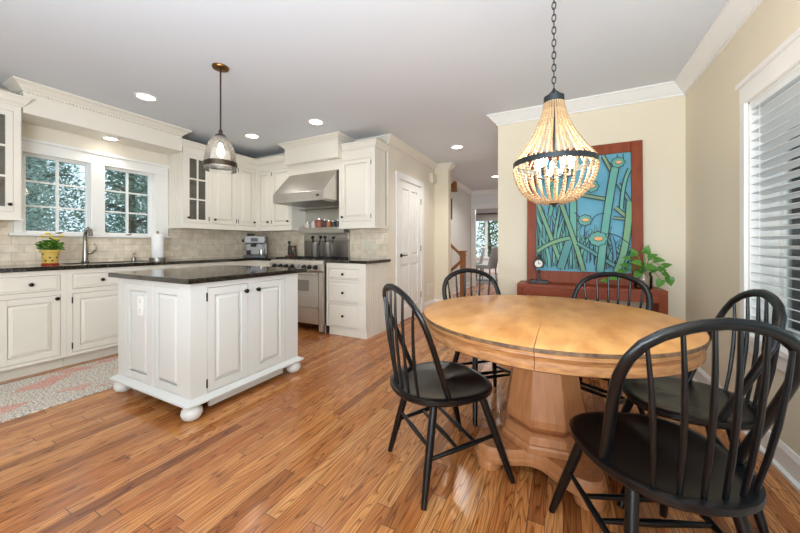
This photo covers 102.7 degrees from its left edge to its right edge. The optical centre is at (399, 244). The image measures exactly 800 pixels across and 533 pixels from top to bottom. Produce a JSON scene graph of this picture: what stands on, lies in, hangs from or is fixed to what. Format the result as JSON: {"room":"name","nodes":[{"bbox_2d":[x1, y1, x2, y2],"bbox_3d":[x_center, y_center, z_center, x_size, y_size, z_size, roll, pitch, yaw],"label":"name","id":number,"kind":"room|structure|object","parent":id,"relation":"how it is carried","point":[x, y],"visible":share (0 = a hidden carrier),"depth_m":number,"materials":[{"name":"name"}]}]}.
{"room":"eat-in kitchen","nodes":[
{"label":"eat-in kitchen","id":0,"kind":"room"},
{"bbox_2d":[0,88,167,238],"bbox_3d":[-3.935,-0.165,2.509,0.160,2.530,6.500,0,0,27],"label":"wall","id":1,"kind":"structure","parent":0,"point":[31,131],"depth_m":3.44,"materials":[{"name":"white paint"}]},
{"bbox_2d":[0,90,32,221],"bbox_3d":[-3.584,-0.751,2.580,0.400,1.077,0.745,0,0,27],"label":"upper cabinet","id":2,"kind":"object","parent":1,"relation":"attached to","point":[11,104],"visible":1,"depth_m":2.76,"materials":[{"name":"beige paint"}]},
{"bbox_2d":[8,137,169,237],"bbox_3d":[-3.361,-0.551,3.575,0.215,0.933,1.350,0,0,27],"label":"window","id":3,"kind":"structure","parent":1,"relation":"in","point":[95,163],"depth_m":3.50,"materials":[{"name":"white paint"}]},
{"bbox_2d":[0,222,257,264],"bbox_3d":[-3.177,-0.035,3.807,0.012,0.470,3.500,0,0,27],"label":"backsplash","id":4,"kind":"structure","parent":1,"relation":"attached to","point":[14,250],"depth_m":3.75,"materials":[{"name":"tile"}]},
{"bbox_2d":[173,238,178,246],"bbox_3d":[-2.954,-0.030,4.221,0.010,0.115,0.075,0,0,27],"label":"wall outlet","id":5,"kind":"object","parent":4,"relation":"attached to","point":[175,240],"visible":1,"depth_m":4.22,"materials":[{"name":"beige plastic"}]},
{"bbox_2d":[168,138,213,229],"bbox_3d":[-2.765,-0.760,4.189,0.400,1.095,0.408,0,0,27],"label":"upper cabinet","id":6,"kind":"object","parent":1,"relation":"attached to","point":[187,176],"visible":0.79,"depth_m":4.11,"materials":[{"name":"beige paint"}]},
{"bbox_2d":[201,147,256,231],"bbox_3d":[-2.506,-0.760,4.695,0.399,1.095,0.728,0,0,27],"label":"upper cabinet","id":7,"kind":"object","parent":1,"relation":"attached to","point":[233,196],"visible":0.78,"depth_m":4.63,"materials":[{"name":"beige paint"}]},
{"bbox_2d":[10,90,181,154],"bbox_3d":[-3.159,-1.296,3.470,0.350,0.268,1.315,0,0,27],"label":"soffit","id":8,"kind":"structure","parent":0,"point":[41,111],"depth_m":3.26,"materials":[{"name":"beige paint"}]},
{"bbox_2d":[2,76,191,135],"bbox_3d":[-3.059,-1.386,3.418,0.275,0.088,1.465,0,0,27],"label":"trim","id":9,"kind":"structure","parent":8,"relation":"attached to","point":[15,84],"depth_m":3.15,"materials":[{"name":"beige paint"}]},
{"bbox_2d":[101,136,119,140],"bbox_3d":[-3.158,-1.159,3.494,0.160,0.006,0.160,0,0,27],"label":"recessed light","id":10,"kind":"object","parent":8,"relation":"in","point":[102,137],"visible":1,"depth_m":3.48,"materials":[{"name":"white paint"}]},
{"bbox_2d":[0,0,727,209],"bbox_3d":[1.165,-1.505,6.253,5.800,0.150,17.800,0,0,27],"label":"ceiling","id":11,"kind":"structure","parent":0,"point":[427,74],"depth_m":2.48,"materials":[{"name":"paint"}]},
{"bbox_2d":[133,92,157,101],"bbox_3d":[-2.454,-1.427,3.092,0.190,0.006,0.190,0,0,27],"label":"recessed light","id":12,"kind":"object","parent":11,"relation":"in","point":[143,96],"visible":1,"depth_m":3.09,"materials":[{"name":"white paint"}]},
{"bbox_2d":[203,63,236,173],"bbox_3d":[-1.442,-1.012,2.572,0.242,0.835,0.242,0,0,27],"label":"pendant lamp","id":13,"kind":"object","parent":11,"relation":"hanging from","point":[220,137],"visible":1,"depth_m":2.54,"materials":[{"name":"gold metal"}]},
{"bbox_2d":[215,129,225,143],"bbox_3d":[-1.442,-0.870,2.572,0.084,0.110,0.084,0,0,27],"label":"socket","id":14,"kind":"object","parent":13,"relation":"attached to","point":[218,137],"depth_m":2.54,"materials":[{"name":"silver metal"}]},
{"bbox_2d":[244,133,259,138],"bbox_3d":[-1.942,-1.427,4.199,0.190,0.006,0.190,0,0,27],"label":"recessed light","id":15,"kind":"object","parent":11,"relation":"in","point":[253,136],"visible":1,"depth_m":4.21,"materials":[{"name":"white paint"}]},
{"bbox_2d":[277,131,353,174],"bbox_3d":[-1.169,-1.216,4.431,1.075,0.427,0.365,0,0,27],"label":"hood surround","id":16,"kind":"object","parent":11,"relation":"attached to","point":[319,153],"visible":0.91,"depth_m":4.31,"materials":[{"name":"beige paint"}]},
{"bbox_2d":[308,119,323,124],"bbox_3d":[-0.977,-1.427,3.721,0.190,0.006,0.190,0,0,27],"label":"recessed light","id":17,"kind":"object","parent":11,"relation":"in","point":[310,121],"visible":1,"depth_m":3.72,"materials":[{"name":"white paint"}]},
{"bbox_2d":[450,145,463,148],"bbox_3d":[0.832,-1.427,4.669,0.190,0.006,0.190,0,0,27],"label":"recessed light","id":18,"kind":"object","parent":11,"relation":"in","point":[453,146],"visible":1,"depth_m":4.68,"materials":[{"name":"white paint"}]},
{"bbox_2d":[512,0,599,207],"bbox_3d":[0.817,-0.814,1.699,0.417,1.232,0.417,0,0,-26],"label":"chandelier","id":19,"kind":"object","parent":11,"relation":"hanging from","point":[554,103],"visible":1,"depth_m":1.65,"materials":[{"name":"beige wood"}]},
{"bbox_2d":[343,144,391,318],"bbox_3d":[-1.316,-0.165,4.890,2.665,2.530,0.120,0,0,27],"label":"wall","id":20,"kind":"structure","parent":0,"point":[389,153],"depth_m":4.26,"materials":[{"name":"white paint"}]},
{"bbox_2d":[256,154,304,231],"bbox_3d":[-1.837,-0.760,4.888,0.770,1.095,0.354,0,0,27],"label":"upper cabinet","id":21,"kind":"object","parent":20,"relation":"attached to","point":[272,171],"visible":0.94,"depth_m":4.78,"materials":[{"name":"beige paint"}]},
{"bbox_2d":[273,170,338,207],"bbox_3d":[-1.226,-0.782,4.433,0.890,0.435,0.551,0,0,27],"label":"range hood","id":22,"kind":"object","parent":20,"relation":"attached to","point":[317,189],"visible":0.85,"depth_m":4.25,"materials":[{"name":"metal"}]},
{"bbox_2d":[258,225,387,258],"bbox_3d":[-1.275,-0.030,4.795,2.505,0.460,0.012,0,0,27],"label":"backsplash","id":23,"kind":"structure","parent":20,"relation":"attached to","point":[277,241],"depth_m":4.47,"materials":[{"name":"tile"}]},
{"bbox_2d":[338,138,389,229],"bbox_3d":[-0.483,-0.760,4.199,0.617,1.095,0.355,0,0,27],"label":"upper cabinet","id":24,"kind":"object","parent":20,"relation":"attached to","point":[362,165],"visible":1,"depth_m":4.10,"materials":[{"name":"beige paint"}]},
{"bbox_2d":[0,272,799,532],"bbox_3d":[1.165,1.150,6.253,5.800,0.100,17.800,0,0,27],"label":"floor","id":25,"kind":"structure","parent":0,"point":[305,450],"depth_m":1.58,"materials":[{"name":"brown wood"}]},
{"bbox_2d":[0,270,66,381],"bbox_3d":[-3.336,0.660,2.800,0.641,0.879,0.431,0,0,27],"label":"base cabinet","id":26,"kind":"object","parent":25,"relation":"on","point":[33,304],"visible":1,"depth_m":2.68,"materials":[{"name":"beige paint"}]},
{"bbox_2d":[0,356,117,423],"bbox_3d":[-2.635,1.094,2.520,0.817,0.010,2.500,0,0,27],"label":"rug","id":27,"kind":"object","parent":25,"relation":"on","point":[24,397],"visible":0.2,"depth_m":2.43,"materials":[{"name":"beige fabric"}]},
{"bbox_2d":[63,266,131,365],"bbox_3d":[-3.127,0.660,3.210,0.641,0.879,0.487,0,0,27],"label":"base cabinet","id":28,"kind":"object","parent":25,"relation":"on","point":[92,296],"visible":0.52,"depth_m":3.02,"materials":[{"name":"beige paint"}]},
{"bbox_2d":[132,264,176,270],"bbox_3d":[-2.918,0.660,3.621,0.641,0.879,0.434,0,0,27],"label":"base cabinet","id":29,"kind":"object","parent":25,"relation":"on","point":[172,266],"visible":0.07,"depth_m":3.48,"materials":[{"name":"beige paint"}]},
{"bbox_2d":[165,262,226,268],"bbox_3d":[-2.681,0.660,4.087,0.641,0.879,0.609,0,0,27],"label":"base cabinet","id":30,"kind":"object","parent":25,"relation":"on","point":[191,265],"visible":0.05,"depth_m":3.93,"materials":[{"name":"beige paint"}]},
{"bbox_2d":[108,265,306,421],"bbox_3d":[-1.515,0.654,2.631,1.031,0.892,1.026,0,0,27],"label":"kitchen island","id":31,"kind":"object","parent":25,"relation":"on","point":[189,338],"visible":1,"depth_m":2.25,"materials":[{"name":"white paint"}]},
{"bbox_2d":[137,296,143,315],"bbox_3d":[-1.836,0.430,2.265,0.072,0.140,0.007,0,0,27],"label":"outlet","id":32,"kind":"object","parent":31,"relation":"attached to","point":[140,299],"depth_m":2.26,"materials":[{"name":"white plastic"}]},
{"bbox_2d":[108,265,306,284],"bbox_3d":[-1.516,0.226,2.635,1.025,0.035,1.020,0,0,27],"label":"island countertop","id":33,"kind":"structure","parent":31,"relation":"on","point":[194,275],"depth_m":2.36,"materials":[{"name":"black stone"}]},
{"bbox_2d":[227,260,269,266],"bbox_3d":[-2.161,0.660,4.702,1.008,0.879,0.956,0,0,27],"label":"base cabinet","id":34,"kind":"object","parent":25,"relation":"on","point":[253,262],"visible":0.02,"depth_m":4.49,"materials":[{"name":"beige paint"}]},
{"bbox_2d":[0,256,281,272],"bbox_3d":[-2.730,0.203,3.572,0.996,0.035,3.487,0,0,27],"label":"countertop","id":35,"kind":"structure","parent":34,"relation":"on","point":[62,266],"depth_m":3.26,"materials":[{"name":"black stone"}]},
{"bbox_2d":[35,233,64,264],"bbox_3d":[-3.293,0.034,3.013,0.199,0.302,0.208,0,0,27],"label":"flower pot","id":36,"kind":"object","parent":35,"relation":"on","point":[49,257],"visible":1,"depth_m":2.98,"materials":[{"name":"yellow ceramic"}]},
{"bbox_2d":[81,227,96,262],"bbox_3d":[-3.277,-0.003,3.357,0.116,0.376,0.184,0,0,-32],"label":"faucet","id":37,"kind":"object","parent":35,"relation":"on","point":[87,230],"visible":1,"depth_m":3.36,"materials":[{"name":"silver metal"}]},
{"bbox_2d":[69,262,149,273],"bbox_3d":[-3.038,0.297,3.377,0.400,0.205,0.700,0,0,27],"label":"sink","id":38,"kind":"object","parent":35,"relation":"in","point":[115,262],"visible":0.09,"depth_m":3.42,"materials":[{"name":"metal"}]},
{"bbox_2d":[149,231,165,260],"bbox_3d":[-2.885,0.009,3.810,0.164,0.351,0.164,0,0,27],"label":"paper towel holder","id":39,"kind":"object","parent":35,"relation":"on","point":[157,240],"visible":0.99,"depth_m":3.76,"materials":[{"name":"paper"}]},
{"bbox_2d":[242,233,267,257],"bbox_3d":[-2.126,0.007,4.676,0.326,0.356,0.327,0,0,-13],"label":"espresso machine","id":40,"kind":"object","parent":35,"relation":"on","point":[256,246],"visible":0.98,"depth_m":4.62,"materials":[{"name":"silver plastic"}]},
{"bbox_2d":[244,254,267,257],"bbox_3d":[-2.110,0.164,4.703,0.282,0.043,0.282,0,0,-13],"label":"drip tray","id":41,"kind":"object","parent":40,"relation":"on","point":[247,255],"depth_m":4.58,"materials":[{"name":"black plastic"}]},
{"bbox_2d":[285,241,296,256],"bbox_3d":[-1.630,0.062,4.780,0.126,0.246,0.120,0,0,27],"label":"cruet","id":42,"kind":"object","parent":35,"relation":"on","point":[290,253],"visible":0.94,"depth_m":4.77,"materials":[{"name":"brown glass"}]},
{"bbox_2d":[269,256,347,332],"bbox_3d":[-1.246,0.634,4.373,0.910,0.932,0.624,0,0,27],"label":"range","id":43,"kind":"object","parent":25,"relation":"on","point":[311,283],"visible":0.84,"depth_m":4.04,"materials":[{"name":"metal"}]},
{"bbox_2d":[273,259,330,261],"bbox_3d":[-1.224,0.205,4.417,0.910,0.020,0.520,0,0,27],"label":"cooktop","id":44,"kind":"object","parent":43,"relation":"in","point":[318,260],"depth_m":4.20,"materials":[{"name":"metal"}]},
{"bbox_2d":[298,272,318,307],"bbox_3d":[-1.391,0.565,4.156,0.828,0.440,0.087,0,0,27],"label":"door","id":45,"kind":"structure","parent":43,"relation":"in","point":[308,282],"depth_m":4.05,"materials":[{"name":"metal"}]},
{"bbox_2d":[311,236,322,256],"bbox_3d":[-1.188,0.019,4.533,0.214,0.298,0.126,0,0,27],"label":"utensil canister","id":46,"kind":"object","parent":43,"relation":"on","point":[315,247],"visible":1,"depth_m":4.49,"materials":[{"name":"metal"}]},
{"bbox_2d":[299,227,343,232],"bbox_3d":[-1.101,-0.210,4.601,0.818,0.080,0.140,0,0,27],"label":"shelf","id":47,"kind":"object","parent":43,"relation":"attached to","point":[318,229],"depth_m":4.53,"materials":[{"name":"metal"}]},
{"bbox_2d":[304,222,310,227],"bbox_3d":[-1.365,-0.293,4.724,0.088,0.085,0.088,0,0,27],"label":"spice jar","id":48,"kind":"object","parent":47,"relation":"on","point":[307,224],"visible":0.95,"depth_m":4.69,"materials":[{"name":"metal"}]},
{"bbox_2d":[315,218,322,226],"bbox_3d":[-1.166,-0.318,4.623,0.110,0.135,0.110,0,0,27],"label":"spice jar","id":49,"kind":"object","parent":47,"relation":"on","point":[318,223],"visible":0.85,"depth_m":4.58,"materials":[{"name":"glass"}]},
{"bbox_2d":[322,219,326,226],"bbox_3d":[-1.075,-0.310,4.576,0.068,0.120,0.068,0,0,27],"label":"spice jar","id":50,"kind":"object","parent":47,"relation":"on","point":[324,221],"visible":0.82,"depth_m":4.55,"materials":[{"name":"glass"}]},
{"bbox_2d":[326,220,330,226],"bbox_3d":[-1.010,-0.303,4.543,0.072,0.105,0.072,0,0,27],"label":"spice jar","id":51,"kind":"object","parent":47,"relation":"on","point":[328,223],"visible":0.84,"depth_m":4.51,"materials":[{"name":"glass"}]},
{"bbox_2d":[335,219,338,226],"bbox_3d":[-0.866,-0.303,4.470,0.072,0.105,0.072,0,0,27],"label":"spice jar","id":52,"kind":"object","parent":47,"relation":"on","point":[337,220],"visible":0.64,"depth_m":4.44,"materials":[{"name":"metal"}]},
{"bbox_2d":[299,205,349,257],"bbox_3d":[-1.097,-0.357,4.609,0.818,1.085,0.158,0,0,27],"label":"guard","id":53,"kind":"object","parent":43,"relation":"attached to","point":[341,242],"visible":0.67,"depth_m":4.62,"materials":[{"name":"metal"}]},
{"bbox_2d":[323,236,334,256],"bbox_3d":[-0.995,0.019,4.434,0.198,0.298,0.126,0,0,27],"label":"utensil canister","id":54,"kind":"object","parent":43,"relation":"on","point":[328,247],"visible":0.96,"depth_m":4.39,"materials":[{"name":"metal"}]},
{"bbox_2d":[326,262,388,338],"bbox_3d":[-0.536,0.660,4.080,0.580,0.879,0.589,0,0,27],"label":"base cabinet","id":55,"kind":"object","parent":25,"relation":"on","point":[354,298],"visible":0.96,"depth_m":3.85,"materials":[{"name":"beige paint"}]},
{"bbox_2d":[325,258,390,263],"bbox_3d":[-0.526,0.203,4.087,0.624,0.035,0.569,0,0,27],"label":"countertop","id":56,"kind":"structure","parent":55,"relation":"on","point":[348,260],"depth_m":3.89,"materials":[{"name":"black stone"}]},
{"bbox_2d":[382,283,514,510],"bbox_3d":[0.202,0.642,1.595,0.536,0.924,0.489,0,0,-22],"label":"chair","id":57,"kind":"object","parent":25,"relation":"on","point":[435,384],"visible":1,"depth_m":1.48,"materials":[{"name":"black paint"}]},
{"bbox_2d":[451,244,466,297],"bbox_3d":[1.112,0.484,6.504,0.478,1.232,0.136,0,0,27],"label":"stair railing","id":58,"kind":"object","parent":25,"relation":"on","point":[462,254],"visible":0.77,"depth_m":6.40,"materials":[{"name":"brown wood"}]},
{"bbox_2d":[442,268,510,425],"bbox_3d":[0.599,0.642,2.253,0.489,0.924,0.536,0,0,-16],"label":"chair","id":59,"kind":"object","parent":25,"relation":"on","point":[474,362],"visible":0.38,"depth_m":2.40,"materials":[{"name":"black paint"}]},
{"bbox_2d":[476,274,497,283],"bbox_3d":[3.298,1.094,10.441,2.800,0.012,3.200,0,0,27],"label":"area rug","id":60,"kind":"object","parent":25,"relation":"on","point":[484,280],"visible":0.04,"depth_m":10.09,"materials":[{"name":"grey fabric"}]},
{"bbox_2d":[476,247,485,276],"bbox_3d":[2.683,0.572,11.213,0.624,1.031,0.490,0,0,17],"label":"upholstered chair","id":61,"kind":"object","parent":60,"relation":"on","point":[484,248],"visible":0.48,"depth_m":10.94,"materials":[{"name":"grey fabric"}]},
{"bbox_2d":[476,247,497,279],"bbox_3d":[2.734,0.572,9.927,0.624,1.031,0.490,0,0,42],"label":"upholstered chair","id":62,"kind":"object","parent":60,"relation":"on","point":[493,259],"visible":0.83,"depth_m":9.74,"materials":[{"name":"grey fabric"}]},
{"bbox_2d":[424,295,709,512],"bbox_3d":[0.746,0.728,1.663,1.243,0.745,1.243,0,0,27],"label":"dining table","id":63,"kind":"object","parent":25,"relation":"on","point":[547,343],"visible":0.84,"depth_m":1.47,"materials":[{"name":"brown wood"}]},
{"bbox_2d":[517,280,667,314],"bbox_3d":[1.749,0.740,3.031,1.175,0.720,0.310,0,0,27],"label":"console table","id":64,"kind":"object","parent":25,"relation":"on","point":[660,296],"visible":0.43,"depth_m":2.88,"materials":[{"name":"brown wood"}]},
{"bbox_2d":[529,254,547,283],"bbox_3d":[1.383,0.232,3.190,0.170,0.295,0.090,0,0,27],"label":"clock","id":65,"kind":"object","parent":64,"relation":"on","point":[538,263],"visible":0.99,"depth_m":3.17,"materials":[{"name":"metal"}]},
{"bbox_2d":[527,140,643,286],"bbox_3d":[1.776,-0.293,3.140,0.985,1.344,0.095,0,0,27],"label":"framed painting","id":66,"kind":"object","parent":64,"relation":"on","point":[590,234],"visible":0.91,"depth_m":3.08,"materials":[{"name":"paint"}]},
{"bbox_2d":[600,245,674,288],"bbox_3d":[2.058,0.188,2.797,0.520,0.382,0.171,0,0,13],"label":"pothos","id":67,"kind":"object","parent":64,"relation":"on","point":[670,280],"visible":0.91,"depth_m":2.76,"materials":[{"name":"green plant"}]},
{"bbox_2d":[634,272,652,288],"bbox_3d":[2.127,0.307,2.799,0.136,0.145,0.136,0,0,27],"label":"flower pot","id":68,"kind":"object","parent":64,"relation":"on","point":[650,285],"depth_m":2.77,"materials":[{"name":"silver glass"}]},
{"bbox_2d":[571,272,652,413],"bbox_3d":[1.229,0.642,2.024,0.536,0.924,0.489,0,0,-33],"label":"chair","id":69,"kind":"object","parent":25,"relation":"on","point":[645,289],"visible":0.28,"depth_m":2.07,"materials":[{"name":"black paint"}]},
{"bbox_2d":[549,317,799,532],"bbox_3d":[0.836,0.642,1.057,0.489,0.924,0.536,0,0,3],"label":"chair","id":70,"kind":"object","parent":25,"relation":"on","point":[668,463],"visible":1,"depth_m":0.87,"materials":[{"name":"black paint"}]},
{"bbox_2d":[617,289,786,532],"bbox_3d":[1.257,0.642,1.426,0.536,0.924,0.489,0,0,27],"label":"chair","id":71,"kind":"object","parent":25,"relation":"on","point":[668,388],"visible":0.54,"depth_m":1.34,"materials":[{"name":"black paint"}]},
{"bbox_2d":[392,147,433,315],"bbox_3d":[0.233,-0.165,5.128,0.120,2.530,1.710,0,0,27],"label":"wall","id":72,"kind":"structure","parent":0,"point":[403,163],"depth_m":5.34,"materials":[{"name":"white paint"}]},
{"bbox_2d":[396,171,423,323],"bbox_3d":[0.133,0.037,4.864,0.182,2.125,0.980,0,0,27],"label":"door","id":73,"kind":"structure","parent":72,"relation":"in","point":[409,197],"depth_m":4.82,"materials":[{"name":"white paint"}]},
{"bbox_2d":[424,299,441,308],"bbox_3d":[0.403,1.035,5.008,0.292,0.130,1.810,0,0,27],"label":"baseboard","id":74,"kind":"structure","parent":72,"relation":"attached to","point":[428,303],"depth_m":5.57,"materials":[{"name":"white paint"}]},
{"bbox_2d":[430,173,436,183],"bbox_3d":[0.592,-1.170,5.638,0.057,0.160,0.185,0,0,27],"label":"door chime","id":75,"kind":"object","parent":72,"relation":"attached to","point":[433,177],"visible":1,"depth_m":5.57,"materials":[{"name":"beige plastic"}]},
{"bbox_2d":[434,169,450,299],"bbox_3d":[0.767,-0.165,5.759,0.260,2.530,0.140,0,0,27],"label":"wall","id":76,"kind":"structure","parent":0,"point":[442,189],"depth_m":5.70,"materials":[{"name":"beige paint"}]},
{"bbox_2d":[254,134,455,170],"bbox_3d":[-0.716,-1.383,5.502,2.860,0.095,1.945,0,0,27],"label":"trim","id":77,"kind":"structure","parent":76,"relation":"attached to","point":[390,139],"depth_m":4.82,"materials":[{"name":"beige paint"}]},
{"bbox_2d":[451,188,470,287],"bbox_3d":[1.152,-0.165,7.286,0.160,2.530,2.970,0,0,27],"label":"wall","id":78,"kind":"structure","parent":0,"point":[461,200],"depth_m":7.71,"materials":[{"name":"white paint"}]},
{"bbox_2d":[451,181,457,191],"bbox_3d":[1.202,-1.290,7.086,0.110,0.220,0.140,0,0,27],"label":"wooden bracket","id":79,"kind":"object","parent":78,"relation":"attached to","point":[454,184],"visible":0.88,"depth_m":7.04,"materials":[{"name":"brown wood"}]},
{"bbox_2d":[452,282,469,294],"bbox_3d":[1.256,1.035,7.278,0.032,0.130,2.890,0,0,27],"label":"baseboard","id":80,"kind":"structure","parent":78,"relation":"attached to","point":[467,283],"depth_m":7.50,"materials":[{"name":"white paint"}]},
{"bbox_2d":[471,193,497,204],"bbox_3d":[3.324,-0.165,7.913,3.460,2.530,0.120,0,0,27],"label":"wall","id":81,"kind":"structure","parent":0,"point":[492,198],"depth_m":8.41,"materials":[{"name":"white paint"}]},
{"bbox_2d":[451,178,497,194],"bbox_3d":[1.921,-1.385,6.905,1.555,0.090,2.950,0,0,27],"label":"trim","id":82,"kind":"structure","parent":81,"relation":"attached to","point":[464,188],"depth_m":8.24,"materials":[{"name":"white paint"}]},
{"bbox_2d":[471,203,497,285],"bbox_3d":[2.437,0.015,8.354,1.140,2.170,0.140,0,0,27],"label":"trim","id":83,"kind":"structure","parent":81,"relation":"attached to","point":[480,206],"depth_m":8.52,"materials":[{"name":"white paint"}]},
{"bbox_2d":[476,209,497,272],"bbox_3d":[4.373,-0.165,12.441,5.700,2.530,0.140,0,0,27],"label":"wall","id":84,"kind":"structure","parent":0,"point":[485,261],"depth_m":12.81,"materials":[{"name":"white paint"}]},
{"bbox_2d":[476,221,488,258],"bbox_3d":[3.684,-0.315,12.741,1.660,1.730,0.150,0,0,27],"label":"window","id":85,"kind":"structure","parent":84,"relation":"in","point":[486,222],"depth_m":12.89,"materials":[{"name":"white paint"}]},
{"bbox_2d":[476,213,497,220],"bbox_3d":[3.639,-1.110,12.652,1.680,0.300,0.050,0,0,27],"label":"roman shade","id":86,"kind":"object","parent":84,"relation":"attached to","point":[484,216],"visible":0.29,"depth_m":12.72,"materials":[{"name":"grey fabric"}]},
{"bbox_2d":[498,95,685,320],"bbox_3d":[1.841,-0.165,3.260,1.611,2.530,0.140,0,0,27],"label":"wall","id":87,"kind":"structure","parent":0,"point":[661,124],"depth_m":2.96,"materials":[{"name":"beige paint"}]},
{"bbox_2d":[686,0,799,456],"bbox_3d":[1.198,-0.165,0.046,0.160,2.530,6.770,0,0,27],"label":"wall","id":88,"kind":"structure","parent":0,"point":[712,103],"depth_m":2.17,"materials":[{"name":"beige paint"}]},
{"bbox_2d":[486,0,762,134],"bbox_3d":[1.390,-1.377,2.490,1.716,0.105,11.300,0,0,27],"label":"trim","id":89,"kind":"structure","parent":88,"relation":"attached to","point":[735,13],"depth_m":2.78,"materials":[{"name":"white paint"}]},
{"bbox_2d":[692,367,799,492],"bbox_3d":[1.044,1.035,-0.044,0.032,0.130,6.470,0,0,27],"label":"baseboard","id":90,"kind":"structure","parent":88,"relation":"attached to","point":[786,461],"depth_m":1.55,"materials":[{"name":"white paint"}]},
{"bbox_2d":[731,27,799,372],"bbox_3d":[1.645,-0.173,0.979,0.210,1.577,2.098,0,0,27],"label":"window","id":91,"kind":"structure","parent":88,"relation":"in","point":[783,59],"depth_m":1.82,"materials":[{"name":"white paint"}]},
{"bbox_2d":[751,67,799,339],"bbox_3d":[1.634,-0.186,1.013,0.061,1.283,1.860,0,0,27],"label":"window blind","id":92,"kind":"object","parent":91,"relation":"attached to","point":[780,103],"visible":0.81,"depth_m":1.65,"materials":[{"name":"white plastic"}]},
{"label":"outside","id":93,"kind":"structure","parent":0,"visible":0},
{"bbox_3d":[-10.102,1.950,18.613,25.100,0.100,36.000,0,0,27],"label":"ground","id":94,"kind":"structure","parent":93,"visible":0},
{"bbox_2d":[26,157,65,230],"bbox_3d":[-6.394,-0.426,5.054,1.758,4.659,1.752,0,0,27],"label":"evergreen tree","id":95,"kind":"object","parent":94,"relation":"on","point":[32,186],"visible":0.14,"depth_m":5.35,"materials":[{"name":"green plant"}]},
{"bbox_2d":[26,157,84,231],"bbox_3d":[-8.147,-0.717,6.928,2.304,5.239,2.296,0,0,27],"label":"evergreen tree","id":96,"kind":"object","parent":94,"relation":"on","point":[52,164],"visible":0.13,"depth_m":7.25,"materials":[{"name":"green plant"}]},
{"bbox_2d":[31,160,84,231],"bbox_3d":[-10.269,-1.224,8.928,2.665,6.252,2.630,0,0,27],"label":"evergreen tree","id":97,"kind":"object","parent":94,"relation":"on","point":[50,170],"visible":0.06,"depth_m":9.22,"materials":[{"name":"green plant"}]},
{"bbox_2d":[72,170,146,233],"bbox_3d":[-5.590,-0.613,6.617,1.749,5.033,1.754,0,0,27],"label":"evergreen tree","id":98,"kind":"object","parent":94,"relation":"on","point":[134,224],"visible":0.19,"depth_m":6.43,"materials":[{"name":"green plant"}]},
{"bbox_2d":[105,172,146,233],"bbox_3d":[-7.043,-0.819,9.085,2.277,5.444,2.292,0,0,-44],"label":"evergreen tree","id":99,"kind":"object","parent":94,"relation":"on","point":[120,172],"visible":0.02,"depth_m":8.54,"materials":[{"name":"green plant"}]},
{"bbox_2d":[105,173,146,232],"bbox_3d":[-8.981,-1.220,11.430,2.656,6.245,2.632,0,0,1],"label":"evergreen tree","id":100,"kind":"object","parent":94,"relation":"on","point":[116,173],"visible":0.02,"depth_m":10.82,"materials":[{"name":"green plant"}]},
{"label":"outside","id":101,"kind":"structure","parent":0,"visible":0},
{"bbox_3d":[8.620,1.950,20.888,6.200,0.100,14.950,0,0,27],"label":"ground","id":102,"kind":"structure","parent":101,"visible":0},
{"bbox_2d":[476,221,497,256],"bbox_3d":[4.264,0.157,15.341,1.690,3.496,1.692,0,0,27],"label":"leafy tree","id":103,"kind":"object","parent":102,"relation":"on","point":[495,231],"visible":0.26,"depth_m":15.23,"materials":[{"name":"green plant"}]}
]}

